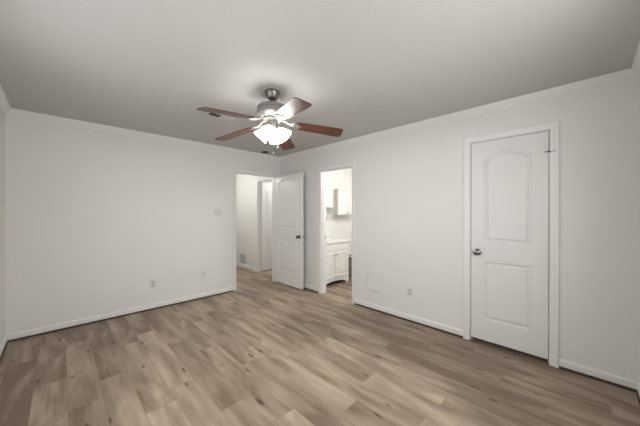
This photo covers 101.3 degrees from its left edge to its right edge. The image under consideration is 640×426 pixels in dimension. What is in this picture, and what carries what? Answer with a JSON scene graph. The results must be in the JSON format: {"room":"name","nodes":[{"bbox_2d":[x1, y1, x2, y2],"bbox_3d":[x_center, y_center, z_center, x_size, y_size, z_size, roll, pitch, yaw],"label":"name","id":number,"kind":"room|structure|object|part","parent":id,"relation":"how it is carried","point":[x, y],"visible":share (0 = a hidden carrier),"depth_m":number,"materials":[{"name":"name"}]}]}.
{"room":"empty bedroom","nodes":[
{"label":"empty bedroom","id":0,"kind":"room"},
{"bbox_2d":[0,107,4,345],"bbox_3d":[-1.701,0.133,1.061,0.120,2.408,4.719,0,0,-45],"label":"wall","id":1,"kind":"structure","parent":0,"point":[2,115],"depth_m":2.58,"materials":[{"name":"paint"}]},
{"bbox_2d":[0,335,7,360],"bbox_3d":[-1.653,1.297,1.115,0.019,0.079,4.484,0,0,-45],"label":"baseboard","id":2,"kind":"structure","parent":1,"relation":"attached to","point":[4,342],"depth_m":2.52,"materials":[{"name":"paint"}]},
{"bbox_2d":[5,114,279,340],"bbox_3d":[-2.050,0.124,3.955,3.458,2.408,0.115,0,0,-45],"label":"wall","id":3,"kind":"structure","parent":0,"point":[92,216],"depth_m":3.26,"materials":[{"name":"paint"}]},
{"bbox_2d":[7,287,233,341],"bbox_3d":[-2.003,1.288,3.912,3.433,0.079,0.019,0,0,-45],"label":"baseboard","id":4,"kind":"structure","parent":3,"relation":"attached to","point":[148,307],"depth_m":3.27,"materials":[{"name":"paint"}]},
{"bbox_2d":[150,279,155,287],"bbox_3d":[-2.301,0.973,3.622,0.070,0.114,0.009,0,0,-45],"label":"wall outlet","id":5,"kind":"object","parent":3,"relation":"attached to","point":[153,281],"visible":1,"depth_m":3.62,"materials":[{"name":"plastic"}]},
{"bbox_2d":[202,270,205,277],"bbox_3d":[-1.812,0.955,4.101,0.070,0.114,0.017,0,0,-45],"label":"wall plate","id":6,"kind":"object","parent":3,"relation":"attached to","point":[203,271],"visible":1,"depth_m":4.10,"materials":[{"name":"plastic"}]},
{"bbox_2d":[214,209,221,215],"bbox_3d":[-1.655,-0.007,4.259,0.116,0.114,0.008,0,0,-45],"label":"light switch","id":7,"kind":"object","parent":3,"relation":"attached to","point":[217,212],"visible":1,"depth_m":4.26,"materials":[{"name":"plastic"}]},
{"bbox_2d":[233,169,277,290],"bbox_3d":[-1.138,0.287,4.766,0.924,2.077,0.018,0,0,-45],"label":"trim","id":8,"kind":"structure","parent":3,"relation":"attached to","point":[234,170],"depth_m":4.46,"materials":[{"name":"paint"}]},
{"bbox_2d":[236,172,275,281],"bbox_3d":[-1.185,0.307,4.813,0.840,2.035,0.115,0,0,-45],"label":"trim","id":9,"kind":"structure","parent":3,"relation":"attached to","point":[272,177],"depth_m":5.09,"materials":[{"name":"paint"}]},
{"bbox_2d":[236,174,266,267],"bbox_3d":[-1.819,0.116,6.369,0.100,2.408,2.990,0,0,-45],"label":"wall","id":10,"kind":"structure","parent":0,"point":[245,184],"depth_m":6.22,"materials":[{"name":"paint"}]},
{"bbox_2d":[239,253,245,264],"bbox_3d":[-1.870,1.105,6.344,0.012,0.240,0.310,0,0,-45],"label":"air vent","id":11,"kind":"object","parent":10,"relation":"in","point":[242,257],"visible":1,"depth_m":6.34,"materials":[{"name":"white metal"}]},
{"bbox_2d":[236,262,255,271],"bbox_3d":[-2.176,1.276,6.653,0.012,0.085,2.090,0,0,-45],"label":"baseboard","id":12,"kind":"structure","parent":10,"relation":"attached to","point":[237,264],"depth_m":6.21,"materials":[{"name":"paint"}]},
{"bbox_2d":[256,177,271,271],"bbox_3d":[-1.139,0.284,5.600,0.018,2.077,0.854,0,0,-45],"label":"trim","id":13,"kind":"structure","parent":10,"relation":"attached to","point":[267,178],"depth_m":5.87,"materials":[{"name":"paint"}]},
{"bbox_2d":[261,182,271,270],"bbox_3d":[-1.073,0.304,6.180,0.169,1.988,0.745,0,0,42],"label":"door","id":14,"kind":"structure","parent":10,"relation":"in","point":[266,188],"depth_m":6.00,"materials":[{"name":"paint"}]},
{"bbox_2d":[275,172,303,288],"bbox_3d":[-0.577,0.300,4.763,0.169,2.006,0.805,0,0,-45],"label":"door","id":15,"kind":"structure","parent":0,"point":[289,206],"depth_m":4.71,"materials":[{"name":"paint"}]},
{"bbox_2d":[0,0,639,156],"bbox_3d":[-0.794,-1.141,4.172,5.850,0.120,7.950,0,0,-45],"label":"ceiling","id":16,"kind":"structure","parent":0,"point":[363,67],"depth_m":1.79,"materials":[{"name":"grey paint"}]},
{"bbox_2d":[205,112,235,120],"bbox_3d":[-1.101,-1.072,2.919,0.296,0.010,0.116,0,0,-45],"label":"ceiling vent","id":17,"kind":"object","parent":16,"relation":"in","point":[224,117],"visible":0.94,"depth_m":2.92,"materials":[{"name":"white metal"}]},
{"bbox_2d":[197,88,342,154],"bbox_3d":[-0.445,-0.794,2.297,1.199,0.562,1.241,0,0,-45],"label":"ceiling fan","id":18,"kind":"object","parent":16,"relation":"hanging from","point":[272,113],"visible":1,"depth_m":2.27,"materials":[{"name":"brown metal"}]},
{"bbox_3d":[-0.704,-0.766,2.024,0.145,0.006,0.446,11,13,41],"label":"blade","id":19,"kind":"part","parent":18,"relation":"part of","materials":[{"name":"brown wood"}]},
{"bbox_3d":[-0.799,-0.751,2.503,0.446,0.006,0.145,-9,5,24],"label":"blade","id":20,"kind":"part","parent":18,"relation":"part of","materials":[{"name":"brown wood"}]},
{"bbox_3d":[-0.506,-0.707,2.345,0.138,0.094,0.138,44,7,7],"label":"lamp shade","id":21,"kind":"part","parent":18,"relation":"part of","materials":[{"name":"white glass"}]},
{"bbox_3d":[-0.436,-0.707,2.248,0.138,0.094,0.138,0,-44,9],"label":"lamp shade","id":22,"kind":"part","parent":18,"relation":"part of","materials":[{"name":"white glass"}]},
{"bbox_3d":[-0.436,-0.711,2.251,0.052,0.084,0.052,0,-44,9],"label":"bulb","id":23,"kind":"part","parent":18,"relation":"part of","materials":[{"name":"white glass"}]},
{"bbox_3d":[-0.422,-0.823,2.331,0.176,0.019,0.176,0,0,-45],"label":"flywheel plate","id":24,"kind":"part","parent":18,"relation":"part of","materials":[{"name":"metal"}]},
{"bbox_3d":[-0.409,-0.708,2.415,0.138,0.094,0.138,0,44,9],"label":"lamp shade","id":25,"kind":"part","parent":18,"relation":"part of","materials":[{"name":"white glass"}]},
{"bbox_3d":[-0.339,-0.707,2.317,0.138,0.094,0.138,-44,-6,7],"label":"lamp shade","id":26,"kind":"part","parent":18,"relation":"part of","materials":[{"name":"white glass"}]},
{"bbox_3d":[-0.373,-0.752,2.742,0.145,0.006,0.446,-11,-9,5],"label":"blade","id":27,"kind":"part","parent":18,"relation":"part of","materials":[{"name":"brown wood"}]},
{"bbox_3d":[-0.218,-0.776,1.967,0.145,0.006,0.446,11,-1,-30],"label":"blade","id":28,"kind":"part","parent":18,"relation":"part of","materials":[{"name":"brown wood"}]},
{"bbox_3d":[-0.014,-0.767,2.411,0.447,0.006,0.145,6,-13,-11],"label":"blade","id":29,"kind":"part","parent":18,"relation":"part of","materials":[{"name":"brown wood"}]},
{"bbox_2d":[0,266,639,425],"bbox_3d":[-0.794,1.327,4.180,6.250,0.001,10.550,0,0,-45],"label":"floor","id":30,"kind":"structure","parent":0,"point":[265,351],"depth_m":2.21,"materials":[{"name":"brown wood"}]},
{"bbox_2d":[326,233,349,284],"bbox_3d":[0.107,0.865,4.985,0.839,0.918,0.567,0,0,-45],"label":"bathroom vanity","id":31,"kind":"object","parent":30,"relation":"on","point":[337,250],"visible":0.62,"depth_m":4.86,"materials":[{"name":"white wood"}]},
{"bbox_3d":[0.143,0.958,4.676,0.350,0.465,0.020,0,0,-45],"label":"door","id":32,"kind":"part","parent":31,"relation":"part of","materials":[{"name":"white wood"}]},
{"bbox_3d":[0.271,0.637,4.805,0.715,0.115,0.016,0,0,-45],"label":"drawer","id":33,"kind":"part","parent":31,"relation":"part of","materials":[{"name":"white wood"}]},
{"bbox_2d":[326,233,349,243],"bbox_3d":[0.101,0.486,4.990,0.839,0.124,0.549,0,0,-45],"label":"countertop","id":34,"kind":"structure","parent":31,"relation":"on","point":[335,240],"depth_m":4.98,"materials":[{"name":"stone"}]},
{"bbox_3d":[0.402,0.957,4.933,0.350,0.465,0.020,0,0,-45],"label":"door","id":35,"kind":"part","parent":31,"relation":"part of","materials":[{"name":"white wood"}]},
{"bbox_2d":[349,254,351,277],"bbox_3d":[0.655,1.098,5.466,0.266,0.450,0.266,0,0,-45],"label":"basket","id":36,"kind":"object","parent":30,"relation":"on","point":[350,255],"visible":0.17,"depth_m":5.36,"materials":[{"name":"grey"}]},
{"bbox_2d":[326,168,351,253],"bbox_3d":[0.292,0.118,5.646,2.039,2.408,0.110,0,0,-45],"label":"wall","id":37,"kind":"structure","parent":0,"point":[338,226],"depth_m":5.72,"materials":[{"name":"white paint"}]},
{"bbox_2d":[326,184,333,215],"bbox_3d":[0.032,-0.256,5.185,0.575,0.640,0.173,0,0,-45],"label":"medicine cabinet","id":38,"kind":"object","parent":37,"relation":"attached to","point":[329,187],"visible":0.34,"depth_m":5.27,"materials":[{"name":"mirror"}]},
{"bbox_2d":[326,187,331,205],"bbox_3d":[0.172,-0.322,5.236,0.216,0.370,0.006,0,0,-45],"label":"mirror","id":39,"kind":"object","parent":38,"relation":"attached to","point":[328,189],"depth_m":5.23,"materials":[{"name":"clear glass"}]},
{"bbox_3d":[0.175,-0.321,5.233,0.266,0.420,0.017,0,0,-45],"label":"mirror door","id":40,"kind":"part","parent":38,"relation":"part of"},
{"bbox_2d":[333,188,351,214],"bbox_3d":[0.521,-0.227,5.625,0.616,0.548,0.236,0,0,-45],"label":"upper cabinet","id":41,"kind":"object","parent":37,"relation":"attached to","point":[342,198],"visible":0.78,"depth_m":5.45,"materials":[{"name":"white wood"}]},
{"bbox_3d":[0.472,-0.213,5.464,0.291,0.498,0.020,0,0,-45],"label":"door","id":42,"kind":"part","parent":41,"relation":"part of","materials":[{"name":"white wood"}]},
{"bbox_3d":[0.683,-0.214,5.673,0.291,0.498,0.020,0,0,-45],"label":"door","id":43,"kind":"part","parent":41,"relation":"part of","materials":[{"name":"white wood"}]},
{"bbox_2d":[280,77,639,387],"bbox_3d":[0.836,0.125,3.574,0.105,2.408,4.719,0,0,-45],"label":"wall","id":44,"kind":"structure","parent":0,"point":[409,184],"depth_m":2.47,"materials":[{"name":"paint"}]},
{"bbox_2d":[0,42,639,160],"bbox_3d":[-0.432,-1.044,2.318,3.458,0.062,4.484,0,0,-45],"label":"trim","id":45,"kind":"structure","parent":44,"relation":"attached to","point":[634,71],"depth_m":2.87,"materials":[{"name":"paint"}]},
{"bbox_2d":[318,162,354,303],"bbox_3d":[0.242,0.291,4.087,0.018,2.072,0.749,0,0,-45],"label":"trim","id":46,"kind":"structure","parent":44,"relation":"attached to","point":[352,164],"depth_m":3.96,"materials":[{"name":"paint"}]},
{"bbox_2d":[366,271,383,293],"bbox_3d":[0.750,0.945,3.579,0.013,0.252,0.272,0,0,-45],"label":"access panel","id":47,"kind":"object","parent":44,"relation":"attached to","point":[374,282],"visible":1,"depth_m":3.57,"materials":[{"name":"paint"}]},
{"bbox_2d":[407,287,412,296],"bbox_3d":[1.104,0.974,3.225,0.009,0.114,0.070,0,0,-45],"label":"wall outlet","id":48,"kind":"object","parent":44,"relation":"attached to","point":[409,290],"visible":1,"depth_m":3.22,"materials":[{"name":"plastic"}]},
{"bbox_2d":[304,284,639,391],"bbox_3d":[0.790,1.290,3.536,0.019,0.079,4.484,0,0,-45],"label":"baseboard","id":49,"kind":"structure","parent":44,"relation":"attached to","point":[609,378],"depth_m":2.25,"materials":[{"name":"paint"}]},
{"bbox_2d":[463,120,559,367],"bbox_3d":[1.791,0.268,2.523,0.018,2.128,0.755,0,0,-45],"label":"trim","id":50,"kind":"structure","parent":44,"relation":"attached to","point":[554,127],"depth_m":2.30,"materials":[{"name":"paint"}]},
{"bbox_2d":[471,131,556,358],"bbox_3d":[1.808,0.284,2.504,0.102,2.020,0.666,0,0,-45],"label":"door","id":51,"kind":"structure","parent":44,"relation":"in","point":[510,175],"depth_m":2.51,"materials":[{"name":"paint"}]},
{"bbox_3d":[1.604,0.402,2.686,0.067,0.068,0.068,0,0,-45],"label":"knob","id":52,"kind":"part","parent":51,"relation":"part of","materials":[{"name":"silver metal"}]},
{"bbox_3d":[1.188,0.134,0.686,3.458,2.408,0.120,0,0,-45],"label":"wall","id":53,"kind":"structure","parent":0,"visible":0},
{"bbox_2d":[636,383,639,404],"bbox_3d":[1.139,1.298,0.740,3.433,0.079,0.019,0,0,-45],"label":"baseboard","id":54,"kind":"structure","parent":53,"relation":"attached to","point":[638,384],"depth_m":1.90,"materials":[{"name":"paint"}]}
]}

